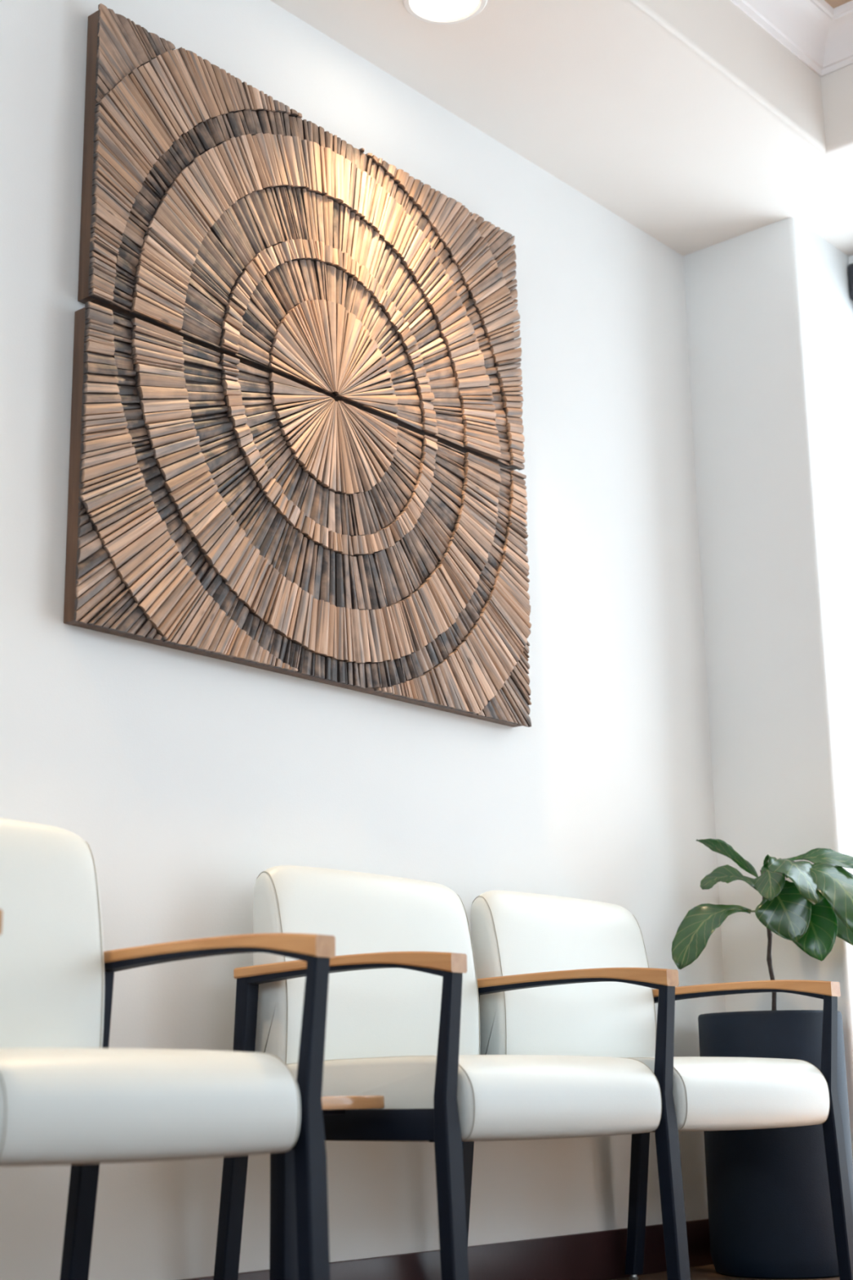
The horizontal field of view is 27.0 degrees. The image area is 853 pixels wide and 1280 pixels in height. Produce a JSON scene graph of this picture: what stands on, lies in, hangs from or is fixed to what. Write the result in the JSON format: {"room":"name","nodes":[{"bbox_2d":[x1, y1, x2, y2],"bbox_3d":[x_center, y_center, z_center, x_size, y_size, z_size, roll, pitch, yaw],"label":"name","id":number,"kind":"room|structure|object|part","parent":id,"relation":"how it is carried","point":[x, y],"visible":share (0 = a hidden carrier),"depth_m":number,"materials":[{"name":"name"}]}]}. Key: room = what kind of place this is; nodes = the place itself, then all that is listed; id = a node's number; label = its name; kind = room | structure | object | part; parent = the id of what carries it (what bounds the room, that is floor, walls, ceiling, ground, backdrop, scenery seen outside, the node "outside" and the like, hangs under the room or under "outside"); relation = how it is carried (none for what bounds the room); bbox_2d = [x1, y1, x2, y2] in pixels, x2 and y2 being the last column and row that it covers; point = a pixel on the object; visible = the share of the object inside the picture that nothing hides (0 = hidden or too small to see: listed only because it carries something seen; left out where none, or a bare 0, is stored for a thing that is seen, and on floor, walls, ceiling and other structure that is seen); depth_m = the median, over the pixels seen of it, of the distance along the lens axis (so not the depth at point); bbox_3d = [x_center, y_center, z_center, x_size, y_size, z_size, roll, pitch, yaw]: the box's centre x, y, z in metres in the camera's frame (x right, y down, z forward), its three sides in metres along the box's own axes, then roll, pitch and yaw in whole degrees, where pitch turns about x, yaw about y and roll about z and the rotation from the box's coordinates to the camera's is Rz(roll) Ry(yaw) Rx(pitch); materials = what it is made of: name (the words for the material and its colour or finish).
{"room":"waiting room","nodes":[
{"label":"waiting room","id":0,"kind":"room"},
{"bbox_2d":[0,0,725,1279],"bbox_3d":[-1.564,-0.655,2.400,0.120,3.350,7.900,-13,-19,39],"label":"wall","id":1,"kind":"structure","parent":0,"point":[185,777],"depth_m":3.82,"materials":[{"name":"paint"}]},
{"bbox_2d":[63,301,531,727],"bbox_3d":[-0.208,-0.215,3.766,0.060,0.624,1.341,-13,-19,39],"label":"art panel","id":2,"kind":"object","parent":1,"relation":"attached to","point":[220,507],"visible":1,"depth_m":3.64,"materials":[{"name":"brown wood"}]},
{"bbox_2d":[77,3,524,471],"bbox_3d":[-0.218,-0.833,3.926,0.060,0.627,1.331,-13,-19,39],"label":"art panel","id":3,"kind":"object","parent":1,"relation":"attached to","point":[220,218],"visible":1,"depth_m":3.81,"materials":[{"name":"brown wood"}]},
{"bbox_2d":[180,1218,713,1279],"bbox_3d":[-1.591,0.875,1.840,0.013,0.108,7.346,-13,-19,39],"label":"baseboard","id":4,"kind":"structure","parent":1,"relation":"attached to","point":[598,1255],"depth_m":3.93,"materials":[{"name":"brown wood"}]},
{"bbox_2d":[270,0,852,256],"bbox_3d":[0.808,-2.562,0.760,6.440,0.545,7.900,-13,-19,39],"label":"ceiling","id":5,"kind":"structure","parent":0,"point":[688,122],"depth_m":4.45,"materials":[{"name":"paint"}]},
{"bbox_2d":[402,0,487,24],"bbox_3d":[0.042,-1.438,3.983,0.192,0.007,0.192,-13,-19,39],"label":"recessed light","id":6,"kind":"object","parent":5,"relation":"in","point":[433,11],"visible":1,"depth_m":4.02,"materials":[{"name":"white"}]},
{"bbox_2d":[729,0,852,76],"bbox_3d":[0.801,-2.495,1.047,4.595,0.112,6.097,-13,-19,39],"label":"trim","id":7,"kind":"structure","parent":5,"relation":"attached to","point":[820,35],"depth_m":4.60,"materials":[{"name":"white paint"}]},
{"bbox_2d":[610,1264,839,1279],"bbox_3d":[0.857,0.467,-0.017,6.440,0.100,7.900,-13,-19,39],"label":"floor","id":8,"kind":"structure","parent":0,"point":[708,1272],"depth_m":4.13,"materials":[{"name":"brown wood"}]},
{"bbox_2d":[0,817,335,1279],"bbox_3d":[-0.554,0.640,2.485,0.581,0.853,0.627,-13,-19,39],"label":"armchair","id":9,"kind":"object","parent":8,"relation":"on","point":[67,1097],"visible":1,"depth_m":2.50,"materials":[{"name":"leather"}]},
{"bbox_3d":[-0.726,0.379,2.303,0.521,0.043,0.041,-13,-19,39],"label":"armrest","id":10,"kind":"part","parent":9,"relation":"part of","materials":[{"name":"brown wood"}]},
{"bbox_3d":[-0.709,0.478,2.659,0.101,0.449,0.522,-13,-19,39],"label":"backrest","id":11,"kind":"part","parent":9,"relation":"part of","materials":[{"name":"white leather"}]},
{"bbox_3d":[-0.547,0.835,2.829,0.092,0.622,0.040,-13,-19,39],"label":"leg","id":12,"kind":"part","parent":9,"relation":"part of","materials":[{"name":"black metal"}]},
{"bbox_3d":[-0.533,0.647,2.467,0.515,0.147,0.522,-13,-19,39],"label":"seat","id":13,"kind":"part","parent":9,"relation":"part of","materials":[{"name":"white leather"}]},
{"bbox_3d":[-0.344,0.483,2.735,0.521,0.043,0.041,-13,-19,39],"label":"armrest","id":14,"kind":"part","parent":9,"relation":"part of","materials":[{"name":"brown wood"}]},
{"bbox_3d":[-0.160,0.748,2.508,0.048,0.618,0.040,-13,-19,39],"label":"leg","id":15,"kind":"part","parent":9,"relation":"part of","materials":[{"name":"black metal"}]},
{"bbox_2d":[269,1095,384,1279],"bbox_3d":[-0.230,0.957,2.871,0.244,0.420,0.256,-13,-19,39],"label":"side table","id":16,"kind":"object","parent":8,"relation":"on","point":[283,1265],"visible":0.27,"depth_m":2.86,"materials":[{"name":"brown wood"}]},
{"bbox_3d":[-0.233,0.778,2.917,0.140,0.008,0.140,-13,-19,39],"label":"mounting plate","id":17,"kind":"part","parent":16,"relation":"part of","materials":[{"name":"black metal"}]},
{"bbox_2d":[671,838,852,1279],"bbox_3d":[0.898,0.990,4.311,0.460,1.037,0.408,-13,-19,39],"label":"potted plant","id":18,"kind":"object","parent":8,"relation":"on","point":[770,1206],"visible":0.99,"depth_m":4.17,"materials":[{"name":"plant"}]},
{"bbox_2d":[697,1009,852,1279],"bbox_3d":[0.844,1.204,4.265,0.347,0.600,0.347,-13,-19,39],"label":"planter","id":19,"kind":"object","parent":8,"relation":"on","point":[770,1206],"depth_m":4.11,"materials":[{"name":"plastic"}]},
{"bbox_2d":[683,217,852,1159],"bbox_3d":[1.035,-0.017,5.011,0.412,3.370,0.434,-13,-19,39],"label":"wall","id":20,"kind":"structure","parent":0,"point":[770,308],"depth_m":4.87,"materials":[{"name":"paint"}]},
{"bbox_2d":[824,0,852,8],"bbox_3d":[0.799,-2.588,1.071,5.195,0.080,6.697,-13,-19,39],"label":"ceiling","id":21,"kind":"structure","parent":0,"point":[833,3],"depth_m":4.59,"materials":[{"name":"beige paint"}]},
{"bbox_2d":[848,254,852,264],"bbox_3d":[2.770,-1.718,4.113,3.938,0.575,0.100,-13,-19,39],"label":"wall","id":22,"kind":"structure","parent":0,"point":[851,257],"depth_m":5.24,"materials":[{"name":"paint"}]},
{"bbox_3d":[2.818,1.219,3.359,3.938,0.060,0.100,-13,-19,39],"label":"sill","id":23,"kind":"structure","parent":0,"visible":0},
{"bbox_3d":[1.622,0.144,4.679,0.838,2.715,0.060,-13,-19,39],"label":"window","id":24,"kind":"structure","parent":23,"relation":"attached to","visible":0},
{"bbox_2d":[848,262,852,299],"bbox_3d":[1.568,-1.111,4.960,0.826,0.136,0.040,-13,-19,39],"label":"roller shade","id":25,"kind":"object","parent":24,"relation":"attached to","point":[851,265],"visible":1,"depth_m":5.21,"materials":[{"name":"grey fabric"}]}
]}

